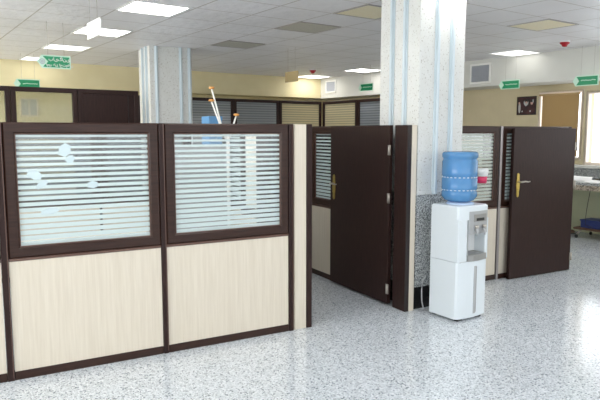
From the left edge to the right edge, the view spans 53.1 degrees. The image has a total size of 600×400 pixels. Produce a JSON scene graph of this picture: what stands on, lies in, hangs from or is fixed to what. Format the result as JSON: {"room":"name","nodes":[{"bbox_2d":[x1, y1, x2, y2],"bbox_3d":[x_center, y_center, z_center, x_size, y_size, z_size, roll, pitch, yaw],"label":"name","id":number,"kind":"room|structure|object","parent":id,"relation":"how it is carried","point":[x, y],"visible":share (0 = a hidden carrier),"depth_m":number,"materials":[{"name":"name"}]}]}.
{"room":"open-plan office","nodes":[
{"label":"open-plan office","id":0,"kind":"room"},
{"bbox_2d":[0,91,325,179],"bbox_3d":[-5.040,-1.073,11.070,14.100,2.800,0.200,-5,8,-35],"label":"wall","id":1,"kind":"structure","parent":0,"point":[53,107],"depth_m":11.18,"materials":[{"name":"beige paint"}]},
{"bbox_2d":[19,97,38,116],"bbox_3d":[-4.933,-1.692,10.934,0.320,0.340,0.020,-5,8,-35],"label":"framed notice","id":2,"kind":"object","parent":1,"relation":"attached to","point":[29,107],"visible":1,"depth_m":10.93,"materials":[{"name":"beige paper"}]},
{"bbox_2d":[0,59,320,98],"bbox_3d":[-5.056,-2.190,10.441,13.100,0.440,0.600,-5,8,-35],"label":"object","id":3,"kind":"structure","parent":1,"relation":"attached to","point":[81,76],"depth_m":11.38,"materials":[{"name":"beige paint"}]},
{"bbox_2d":[0,231,599,399],"bbox_3d":[-0.480,1.101,4.762,14.100,0.100,16.100,-5,8,-35],"label":"floor","id":4,"kind":"structure","parent":0,"point":[536,337],"depth_m":4.19,"materials":[{"name":"stone"}]},
{"bbox_2d":[0,254,7,382],"bbox_3d":[-2.307,0.368,3.504,1.000,1.640,0.054,-4,7,-29],"label":"partition panel","id":5,"kind":"object","parent":4,"relation":"on","point":[3,367],"visible":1,"depth_m":3.79,"materials":[{"name":"brown wood"}]},
{"bbox_2d":[0,122,14,381],"bbox_3d":[-1.851,0.339,3.756,0.040,1.640,0.065,-4,7,-29],"label":"post","id":6,"kind":"object","parent":4,"relation":"on","point":[3,227],"visible":0.96,"depth_m":3.75,"materials":[{"name":"brown wood"}]},
{"bbox_2d":[0,134,100,278],"bbox_3d":[-2.692,0.032,6.468,1.020,1.640,0.054,-4,7,-29],"label":"partition panel","id":7,"kind":"object","parent":4,"relation":"on","point":[90,138],"visible":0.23,"depth_m":6.48,"materials":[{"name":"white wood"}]},
{"bbox_2d":[0,86,140,196],"bbox_3d":[-3.365,-0.378,7.820,2.630,2.150,0.061,-5,8,-35],"label":"wall","id":8,"kind":"structure","parent":4,"relation":"on","point":[94,106],"depth_m":8.12,"materials":[{"name":"brown wood"}]},
{"bbox_2d":[1,122,163,379],"bbox_3d":[-1.408,0.312,4.000,0.968,1.640,0.054,-4,7,-29],"label":"partition panel","id":9,"kind":"object","parent":4,"relation":"on","point":[80,302],"visible":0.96,"depth_m":3.98,"materials":[{"name":"brown wood"}]},
{"bbox_2d":[26,170,41,179],"bbox_3d":[-1.680,-0.158,3.790,0.094,0.061,0.001,-4,7,-29],"label":"scrap","id":10,"kind":"object","parent":9,"relation":"attached to","point":[35,175],"visible":1,"depth_m":3.79,"materials":[{"name":"white paper"}]},
{"bbox_2d":[36,180,47,189],"bbox_3d":[-1.641,-0.098,3.819,0.077,0.064,0.001,-4,7,-29],"label":"scrap","id":11,"kind":"object","parent":9,"relation":"attached to","point":[41,184],"visible":1,"depth_m":3.82,"materials":[{"name":"white paper"}]},
{"bbox_2d":[41,208,58,214],"bbox_3d":[-1.606,0.072,3.858,0.111,0.043,0.001,-4,7,-29],"label":"scrap","id":12,"kind":"object","parent":9,"relation":"attached to","point":[47,211],"visible":1,"depth_m":3.85,"materials":[{"name":"white paper"}]},
{"bbox_2d":[58,143,70,156],"bbox_3d":[-1.517,-0.322,3.862,0.080,0.091,0.001,-4,7,-29],"label":"scrap","id":13,"kind":"object","parent":9,"relation":"attached to","point":[64,150],"visible":1,"depth_m":3.86,"materials":[{"name":"white paper"}]},
{"bbox_2d":[65,155,74,162],"bbox_3d":[-1.490,-0.264,3.884,0.065,0.052,0.001,-4,7,-29],"label":"scrap","id":14,"kind":"object","parent":9,"relation":"attached to","point":[69,159],"visible":1,"depth_m":3.88,"materials":[{"name":"white paper"}]},
{"bbox_2d":[87,181,97,187],"bbox_3d":[-1.371,-0.103,3.969,0.071,0.049,0.001,-4,7,-29],"label":"scrap","id":15,"kind":"object","parent":9,"relation":"attached to","point":[92,184],"visible":1,"depth_m":3.97,"materials":[{"name":"white paper"}]},
{"bbox_2d":[21,231,148,241],"bbox_3d":[-1.627,0.686,4.693,1.100,0.740,0.700,-4,7,-29],"label":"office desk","id":16,"kind":"object","parent":4,"relation":"on","point":[140,231],"visible":0.02,"depth_m":4.85,"materials":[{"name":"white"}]},
{"bbox_2d":[97,134,102,229],"bbox_3d":[-2.233,0.003,6.721,0.020,1.640,0.063,-4,7,-29],"label":"post","id":17,"kind":"object","parent":4,"relation":"on","point":[98,138],"visible":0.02,"depth_m":6.66,"materials":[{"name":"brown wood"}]},
{"bbox_2d":[100,134,188,229],"bbox_3d":[-1.773,-0.025,6.974,1.020,1.640,0.054,-4,7,-29],"label":"partition panel","id":18,"kind":"object","parent":4,"relation":"on","point":[101,138],"visible":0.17,"depth_m":6.81,"materials":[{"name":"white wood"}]},
{"bbox_2d":[158,123,168,353],"bbox_3d":[-0.969,0.284,4.242,0.036,1.640,0.065,-4,7,-29],"label":"post","id":19,"kind":"object","parent":4,"relation":"on","point":[160,125],"visible":0.86,"depth_m":4.21,"materials":[{"name":"brown wood"}]},
{"bbox_2d":[138,46,192,191],"bbox_3d":[-2.021,-0.845,9.056,0.659,2.800,0.634,-4,7,-29],"label":"column","id":20,"kind":"structure","parent":4,"relation":"on","point":[165,73],"depth_m":8.72,"materials":[{"name":"white stone"}]},
{"bbox_2d":[175,146,226,228],"bbox_3d":[-1.164,0.121,6.570,0.640,1.440,0.475,-4,7,-29],"label":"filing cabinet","id":21,"kind":"object","parent":4,"relation":"on","point":[219,147],"visible":0.28,"depth_m":6.34,"materials":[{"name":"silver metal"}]},
{"bbox_2d":[202,116,221,143],"bbox_3d":[-0.972,-0.765,6.618,0.156,0.310,0.244,-4,7,-29],"label":"storage box","id":22,"kind":"object","parent":21,"relation":"on","point":[206,119],"visible":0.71,"depth_m":6.52,"materials":[{"name":"blue plastic"}]},
{"bbox_2d":[208,86,238,224],"bbox_3d":[-0.660,-0.021,5.444,0.367,1.976,0.347,-4,7,-29],"label":"coat stand","id":23,"kind":"object","parent":4,"relation":"on","point":[211,87],"visible":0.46,"depth_m":5.37,"materials":[{"name":"white paint"}]},
{"bbox_2d":[163,123,288,351],"bbox_3d":[-0.525,0.257,4.486,0.975,1.640,0.054,-4,7,-29],"label":"partition panel","id":24,"kind":"object","parent":4,"relation":"on","point":[228,283],"visible":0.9,"depth_m":4.46,"materials":[{"name":"brown wood"}]},
{"bbox_2d":[138,95,321,191],"bbox_3d":[-1.268,-0.944,12.366,4.240,2.250,0.062,-5,8,-35],"label":"wall","id":25,"kind":"structure","parent":4,"relation":"on","point":[250,111],"depth_m":12.52,"materials":[{"name":"brown wood"}]},
{"bbox_2d":[222,136,241,224],"bbox_3d":[-0.740,0.018,6.591,0.054,1.640,1.250,-4,7,-29],"label":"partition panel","id":26,"kind":"object","parent":4,"relation":"on","point":[231,137],"visible":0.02,"depth_m":6.47,"materials":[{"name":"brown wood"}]},
{"bbox_2d":[240,136,256,223],"bbox_3d":[-0.257,0.153,5.397,0.054,1.640,1.250,-4,7,-29],"label":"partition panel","id":27,"kind":"object","parent":4,"relation":"on","point":[241,137],"visible":0.04,"depth_m":5.77,"materials":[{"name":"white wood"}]},
{"bbox_2d":[256,136,277,222],"bbox_3d":[-0.231,0.229,5.132,0.185,1.550,0.260,-4,7,-29],"label":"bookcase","id":28,"kind":"object","parent":4,"relation":"on","point":[257,137],"visible":0.06,"depth_m":5.05,"materials":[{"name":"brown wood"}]},
{"bbox_2d":[288,124,293,330],"bbox_3d":[-0.081,0.229,4.731,0.039,1.640,0.065,-4,7,-29],"label":"post","id":29,"kind":"object","parent":4,"relation":"on","point":[290,126],"visible":0.81,"depth_m":4.71,"materials":[{"name":"brown wood"}]},
{"bbox_2d":[293,124,311,329],"bbox_3d":[0.012,0.222,4.788,0.158,1.640,0.064,-4,7,-29],"label":"board","id":30,"kind":"object","parent":4,"relation":"on","point":[302,133],"visible":0.91,"depth_m":4.76,"materials":[{"name":"brown wood"}]},
{"bbox_2d":[312,126,330,279],"bbox_3d":[0.455,0.068,6.153,0.054,1.640,1.280,-4,7,-29],"label":"partition panel","id":31,"kind":"object","parent":4,"relation":"on","point":[321,135],"visible":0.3,"depth_m":6.53,"materials":[{"name":"brown wood"}]},
{"bbox_2d":[392,125,416,311],"bbox_3d":[0.922,0.164,5.306,0.100,1.640,0.180,-4,7,-29],"label":"door frame","id":32,"kind":"structure","parent":4,"relation":"on","point":[405,135],"depth_m":5.26,"materials":[{"name":"brown wood"}]},
{"bbox_2d":[329,125,392,302],"bbox_3d":[0.549,0.097,5.805,0.108,1.620,1.011,-4,7,-29],"label":"door","id":33,"kind":"structure","parent":32,"relation":"attached to","point":[361,156],"depth_m":5.75,"materials":[{"name":"brown wood"}]},
{"bbox_2d":[380,0,465,308],"bbox_3d":[1.107,-0.449,5.559,0.560,2.800,0.595,-4,7,-29],"label":"column","id":34,"kind":"structure","parent":4,"relation":"on","point":[423,41],"depth_m":5.30,"materials":[{"name":"white paint"}]},
{"bbox_2d":[421,275,428,309],"bbox_3d":[1.130,0.818,5.334,0.027,0.333,0.182,6,9,41],"label":"power cord","id":35,"kind":"object","parent":4,"relation":"on","point":[425,275],"visible":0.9,"depth_m":5.28,"materials":[{"name":"white plastic"}]},
{"bbox_2d":[429,201,487,321],"bbox_3d":[1.386,0.508,5.155,0.380,0.990,0.363,-4,8,-34],"label":"water cooler","id":36,"kind":"object","parent":4,"relation":"on","point":[459,230],"visible":0.88,"depth_m":5.05,"materials":[{"name":"white plastic"}]},
{"bbox_2d":[441,151,478,201],"bbox_3d":[1.359,-0.200,5.108,0.300,0.426,0.300,-4,8,-34],"label":"water bottle","id":37,"kind":"object","parent":36,"relation":"on","point":[459,168],"visible":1,"depth_m":4.99,"materials":[{"name":"blue plastic"}]},
{"bbox_2d":[474,225,478,235],"bbox_3d":[1.467,0.252,4.988,0.036,0.086,0.044,-4,7,-29],"label":"tap","id":38,"kind":"object","parent":36,"relation":"on","point":[476,227],"depth_m":4.98,"materials":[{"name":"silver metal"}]},
{"bbox_2d":[467,250,485,261],"bbox_3d":[1.460,0.476,5.107,0.230,0.052,0.152,-4,8,-34],"label":"drip tray","id":39,"kind":"object","parent":36,"relation":"on","point":[472,255],"depth_m":5.07,"materials":[{"name":"grey plastic"}]},
{"bbox_2d":[482,224,486,234],"bbox_3d":[1.546,0.246,5.041,0.036,0.086,0.044,-4,7,-29],"label":"tap","id":40,"kind":"object","parent":36,"relation":"on","point":[483,225],"depth_m":5.03,"materials":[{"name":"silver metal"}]},
{"bbox_2d":[462,133,487,198],"bbox_3d":[2.201,-0.197,8.484,0.054,1.640,1.150,-4,7,-29],"label":"blind","id":41,"kind":"object","parent":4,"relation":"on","point":[462,133],"visible":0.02,"depth_m":8.04,"materials":[{"name":"white plastic"}]},
{"bbox_2d":[462,126,499,280],"bbox_3d":[1.676,0.066,6.170,0.940,1.640,0.054,-4,7,-29],"label":"partition panel","id":42,"kind":"object","parent":4,"relation":"on","point":[491,201],"visible":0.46,"depth_m":6.30,"materials":[{"name":"brown wood"}]},
{"bbox_2d":[478,168,488,182],"bbox_3d":[1.860,-0.250,6.154,0.136,0.150,0.141,-4,7,-29],"label":"cup holder","id":43,"kind":"object","parent":42,"relation":"attached to","point":[482,172],"visible":0.85,"depth_m":6.10,"materials":[{"name":"white plastic"}]},
{"bbox_2d":[478,168,488,176],"bbox_3d":[1.861,-0.284,6.147,0.136,0.080,0.136,-4,7,-29],"label":"cup","id":44,"kind":"object","parent":43,"relation":"on","point":[482,172],"depth_m":6.09,"materials":[{"name":"white plastic"}]},
{"bbox_2d":[486,133,491,197],"bbox_3d":[2.764,-0.082,7.476,0.054,1.640,1.150,-4,7,-29],"label":"blind","id":45,"kind":"object","parent":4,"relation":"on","point":[488,133],"visible":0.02,"depth_m":7.88,"materials":[{"name":"white plastic"}]},
{"bbox_2d":[494,126,502,278],"bbox_3d":[2.109,0.038,6.410,0.030,1.640,0.064,-4,7,-29],"label":"post","id":46,"kind":"object","parent":4,"relation":"on","point":[501,127],"visible":0.58,"depth_m":6.38,"materials":[{"name":"silver metal"}]},
{"bbox_2d":[498,126,568,278],"bbox_3d":[2.583,0.009,6.670,1.050,1.640,0.054,-4,7,-29],"label":"partition panel","id":47,"kind":"object","parent":4,"relation":"on","point":[507,130],"visible":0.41,"depth_m":6.45,"materials":[{"name":"brown wood"}]},
{"bbox_2d":[506,128,577,278],"bbox_3d":[2.692,0.025,6.586,1.011,1.614,0.108,-4,7,-29],"label":"door","id":48,"kind":"structure","parent":4,"relation":"on","point":[542,182],"depth_m":6.57,"materials":[{"name":"brown wood"}]},
{"bbox_2d":[573,179,599,191],"bbox_3d":[5.011,0.244,8.104,0.715,0.850,5.400,-5,8,-35],"label":"countertop","id":49,"kind":"structure","parent":4,"relation":"on","point":[580,185],"depth_m":8.68,"materials":[{"name":"grey stone"}]},
{"bbox_2d":[574,176,594,180],"bbox_3d":[4.264,-0.336,9.134,0.360,0.067,0.260,5,8,38],"label":"paper sheet","id":50,"kind":"object","parent":49,"relation":"on","point":[577,178],"visible":0.61,"depth_m":9.04,"materials":[{"name":"white paper"}]},
{"bbox_2d":[584,180,599,182],"bbox_3d":[4.331,-0.273,8.746,0.240,0.028,0.260,-3,7,-23],"label":"paper sheet","id":51,"kind":"object","parent":49,"relation":"on","point":[591,181],"visible":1,"depth_m":8.74,"materials":[{"name":"white paper"}]},
{"bbox_2d":[573,226,599,237],"bbox_3d":[4.526,0.508,8.837,0.458,0.160,0.840,-5,8,-35],"label":"trolley","id":52,"kind":"object","parent":4,"relation":"on","point":[575,227],"visible":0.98,"depth_m":8.98,"materials":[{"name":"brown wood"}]},
{"bbox_2d":[580,218,599,229],"bbox_3d":[4.517,0.369,8.815,0.320,0.120,0.680,-5,8,-35],"label":"crate","id":53,"kind":"object","parent":52,"relation":"on","point":[594,223],"visible":0.9,"depth_m":8.88,"materials":[{"name":"blue plastic"}]},
{"bbox_2d":[0,0,599,78],"bbox_3d":[-0.480,-1.781,4.436,14.100,0.100,16.100,-5,8,-35],"label":"ceiling","id":54,"kind":"structure","parent":0,"point":[23,30],"depth_m":7.48,"materials":[{"name":"tile"}]},
{"bbox_2d":[14,53,39,86],"bbox_3d":[-4.286,-2.019,9.400,0.385,0.545,0.017,-5,8,-35],"label":"hanging sign","id":55,"kind":"object","parent":54,"relation":"hanging from","point":[18,82],"visible":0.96,"depth_m":9.42,"materials":[{"name":"green plastic"}]},
{"bbox_2d":[19,56,38,60],"bbox_3d":[-4.349,-2.365,10.071,0.580,0.008,0.540,-5,8,-35],"label":"recessed light","id":56,"kind":"object","parent":54,"relation":"in","point":[31,58],"visible":0.41,"depth_m":9.97,"materials":[{"name":"white plastic"}]},
{"bbox_2d":[37,22,72,69],"bbox_3d":[-2.747,-1.730,6.709,0.394,0.512,0.016,-5,8,-35],"label":"hanging sign","id":57,"kind":"object","parent":54,"relation":"hanging from","point":[45,61],"visible":1,"depth_m":6.73,"materials":[{"name":"green plastic"}]},
{"bbox_2d":[42,44,91,50],"bbox_3d":[-3.385,-2.210,8.704,0.580,0.008,0.540,-5,8,-35],"label":"recessed light","id":58,"kind":"object","parent":54,"relation":"in","point":[50,46],"visible":1,"depth_m":8.67,"materials":[{"name":"white plastic"}]},
{"bbox_2d":[87,0,100,39],"bbox_3d":[-1.587,-1.502,4.602,0.009,0.492,0.352,-4,8,-35],"label":"hanging sign","id":59,"kind":"object","parent":54,"relation":"hanging from","point":[93,27],"visible":1,"depth_m":4.61,"materials":[{"name":"white paint"}]},
{"bbox_2d":[72,26,132,36],"bbox_3d":[-2.422,-2.055,7.336,0.580,0.008,0.540,-5,8,-35],"label":"recessed light","id":60,"kind":"object","parent":54,"relation":"in","point":[83,30],"visible":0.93,"depth_m":7.32,"materials":[{"name":"white plastic"}]},
{"bbox_2d":[116,0,191,16],"bbox_3d":[-1.458,-1.900,5.969,0.580,0.008,0.540,-5,8,-35],"label":"recessed light","id":61,"kind":"object","parent":54,"relation":"in","point":[142,7],"visible":1,"depth_m":5.94,"materials":[{"name":"white plastic"}]},
{"bbox_2d":[210,40,264,48],"bbox_3d":[-0.874,-2.177,8.413,0.580,0.008,0.540,-5,8,-35],"label":"recessed light","id":62,"kind":"object","parent":54,"relation":"in","point":[233,44],"visible":1,"depth_m":8.38,"materials":[{"name":"grey plastic"}]},
{"bbox_2d":[285,71,298,82],"bbox_3d":[-0.121,-1.976,8.775,0.008,0.490,0.342,-5,8,-35],"label":"hanging sign","id":63,"kind":"object","parent":54,"relation":"hanging from","point":[292,76],"visible":1,"depth_m":8.79,"materials":[{"name":"beige cardboard"}]},
{"bbox_2d":[274,21,340,32],"bbox_3d":[0.090,-2.022,7.046,0.580,0.008,0.540,-5,8,-35],"label":"recessed light","id":64,"kind":"object","parent":54,"relation":"in","point":[306,27],"visible":1,"depth_m":7.01,"materials":[{"name":"grey plastic"}]},
{"bbox_2d":[298,75,330,78],"bbox_3d":[0.295,-2.731,13.303,0.580,0.008,0.540,-5,8,-35],"label":"recessed light","id":65,"kind":"object","parent":54,"relation":"in","point":[306,76],"visible":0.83,"depth_m":13.21,"materials":[{"name":"white plastic"}]},
{"bbox_2d":[302,75,325,77],"bbox_3d":[0.295,-2.732,13.303,0.540,0.005,0.500,-5,8,-35],"label":"diffuser","id":66,"kind":"object","parent":65,"relation":"attached to","point":[307,76],"depth_m":13.21,"materials":[{"name":"white plastic"}]},
{"bbox_2d":[333,4,381,19],"bbox_3d":[0.732,-1.919,6.134,0.580,0.008,0.540,-5,8,-35],"label":"recessed light","id":67,"kind":"object","parent":54,"relation":"in","point":[368,11],"visible":0.69,"depth_m":6.13,"materials":[{"name":"beige plastic"}]},
{"bbox_2d":[344,68,380,72],"bbox_3d":[1.259,-2.576,11.935,0.580,0.008,0.540,-5,8,-35],"label":"recessed light","id":68,"kind":"object","parent":54,"relation":"in","point":[359,69],"visible":0.83,"depth_m":11.92,"materials":[{"name":"white plastic"}]},
{"bbox_2d":[348,69,380,71],"bbox_3d":[1.259,-2.577,11.935,0.540,0.005,0.500,-5,8,-35],"label":"diffuser","id":69,"kind":"object","parent":68,"relation":"attached to","point":[353,70],"depth_m":11.92,"materials":[{"name":"white plastic"}]},
{"bbox_2d":[359,65,372,91],"bbox_3d":[1.211,-2.246,11.069,0.017,0.470,0.405,-5,8,-35],"label":"hanging sign","id":70,"kind":"object","parent":54,"relation":"hanging from","point":[368,86],"visible":1,"depth_m":11.06,"materials":[{"name":"green plastic"}]},
{"bbox_2d":[499,57,519,89],"bbox_3d":[3.330,-2.037,9.539,0.017,0.540,0.385,-5,8,-35],"label":"hanging sign","id":71,"kind":"object","parent":54,"relation":"hanging from","point":[507,84],"visible":1,"depth_m":9.54,"materials":[{"name":"green plastic"}]},
{"bbox_2d":[489,50,541,55],"bbox_3d":[3.341,-2.278,9.308,0.580,0.008,0.540,-5,8,-35],"label":"recessed light","id":72,"kind":"object","parent":54,"relation":"in","point":[512,52],"visible":1,"depth_m":9.32,"materials":[{"name":"white plastic"}]},
{"bbox_2d":[507,19,578,30],"bbox_3d":[2.782,-2.003,6.881,0.580,0.008,0.540,-5,8,-35],"label":"recessed light","id":73,"kind":"object","parent":54,"relation":"in","point":[545,24],"visible":1,"depth_m":6.88,"materials":[{"name":"beige plastic"}]},
{"bbox_2d":[559,40,569,46],"bbox_3d":[3.583,-2.111,8.121,0.140,0.075,0.140,-5,8,-35],"label":"smoke detector","id":74,"kind":"object","parent":54,"relation":"attached to","point":[565,43],"visible":1,"depth_m":8.08,"materials":[{"name":"red plastic"}]},
{"bbox_2d":[573,46,598,85],"bbox_3d":[4.082,-1.915,8.560,0.017,0.562,0.385,-5,8,-35],"label":"hanging sign","id":75,"kind":"object","parent":54,"relation":"hanging from","point":[587,80],"visible":1,"depth_m":8.56,"materials":[{"name":"green plastic"}]},
{"bbox_2d":[323,98,379,125],"bbox_3d":[1.203,-0.974,12.636,0.060,2.250,2.350,-5,8,-35],"label":"window","id":76,"kind":"structure","parent":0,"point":[335,113],"depth_m":12.66,"materials":[{"name":"brown wood"}]},
{"bbox_2d":[326,81,599,179],"bbox_3d":[5.156,-0.798,8.642,0.200,2.800,15.900,-5,8,-35],"label":"wall","id":77,"kind":"structure","parent":0,"point":[485,107],"depth_m":10.54,"materials":[{"name":"beige paint"}]},
{"bbox_2d":[325,80,335,92],"bbox_3d":[0.695,-2.568,13.603,0.020,0.280,0.380,-5,8,-35],"label":"air vent","id":78,"kind":"object","parent":77,"relation":"attached to","point":[330,86],"visible":1,"depth_m":13.59,"materials":[{"name":"white metal"}]},
{"bbox_2d":[306,46,599,100],"bbox_3d":[4.886,-1.931,8.200,0.600,0.450,15.700,-5,8,-35],"label":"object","id":79,"kind":"structure","parent":77,"relation":"attached to","point":[562,66],"depth_m":9.59,"materials":[{"name":"white paint"}]},
{"bbox_2d":[470,62,490,84],"bbox_3d":[3.073,-2.156,10.232,0.021,0.340,0.430,-4,8,-35],"label":"air vent","id":80,"kind":"object","parent":77,"relation":"attached to","point":[480,73],"visible":1,"depth_m":10.22,"materials":[{"name":"white metal"}]},
{"bbox_2d":[516,96,536,114],"bbox_3d":[3.858,-1.606,10.221,0.018,0.310,0.370,-5,8,-35],"label":"framed picture","id":81,"kind":"object","parent":77,"relation":"attached to","point":[526,105],"visible":1,"depth_m":10.21,"materials":[{"name":"black"}]},
{"bbox_2d":[537,89,584,160],"bbox_3d":[4.228,-1.218,9.770,0.140,1.120,0.800,-5,8,-35],"label":"window","id":82,"kind":"structure","parent":77,"relation":"in","point":[556,109],"depth_m":9.67,"materials":[{"name":"beige"}]},
{"bbox_2d":[571,190,599,233],"bbox_3d":[5.266,0.245,8.408,0.021,0.780,5.600,-5,8,-35],"label":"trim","id":83,"kind":"structure","parent":77,"relation":"attached to","point":[580,197],"depth_m":9.48,"materials":[{"name":"beige paint"}]},
{"bbox_2d":[574,168,599,178],"bbox_3d":[5.262,-0.301,8.343,0.033,0.160,5.600,-5,8,-35],"label":"trim","id":84,"kind":"structure","parent":77,"relation":"attached to","point":[586,172],"depth_m":9.39,"materials":[{"name":"grey stone"}]},
{"bbox_2d":[574,164,599,168],"bbox_3d":[5.254,-0.396,8.265,0.121,0.045,5.700,-5,8,-35],"label":"trim","id":85,"kind":"structure","parent":77,"relation":"attached to","point":[575,165],"depth_m":9.30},
{"bbox_2d":[583,90,599,165],"bbox_3d":[5.084,-1.036,8.613,0.080,1.160,2.040,-5,8,-35],"label":"window","id":86,"kind":"structure","parent":77,"relation":"in","point":[588,108],"depth_m":9.39,"materials":[{"name":"beige"}]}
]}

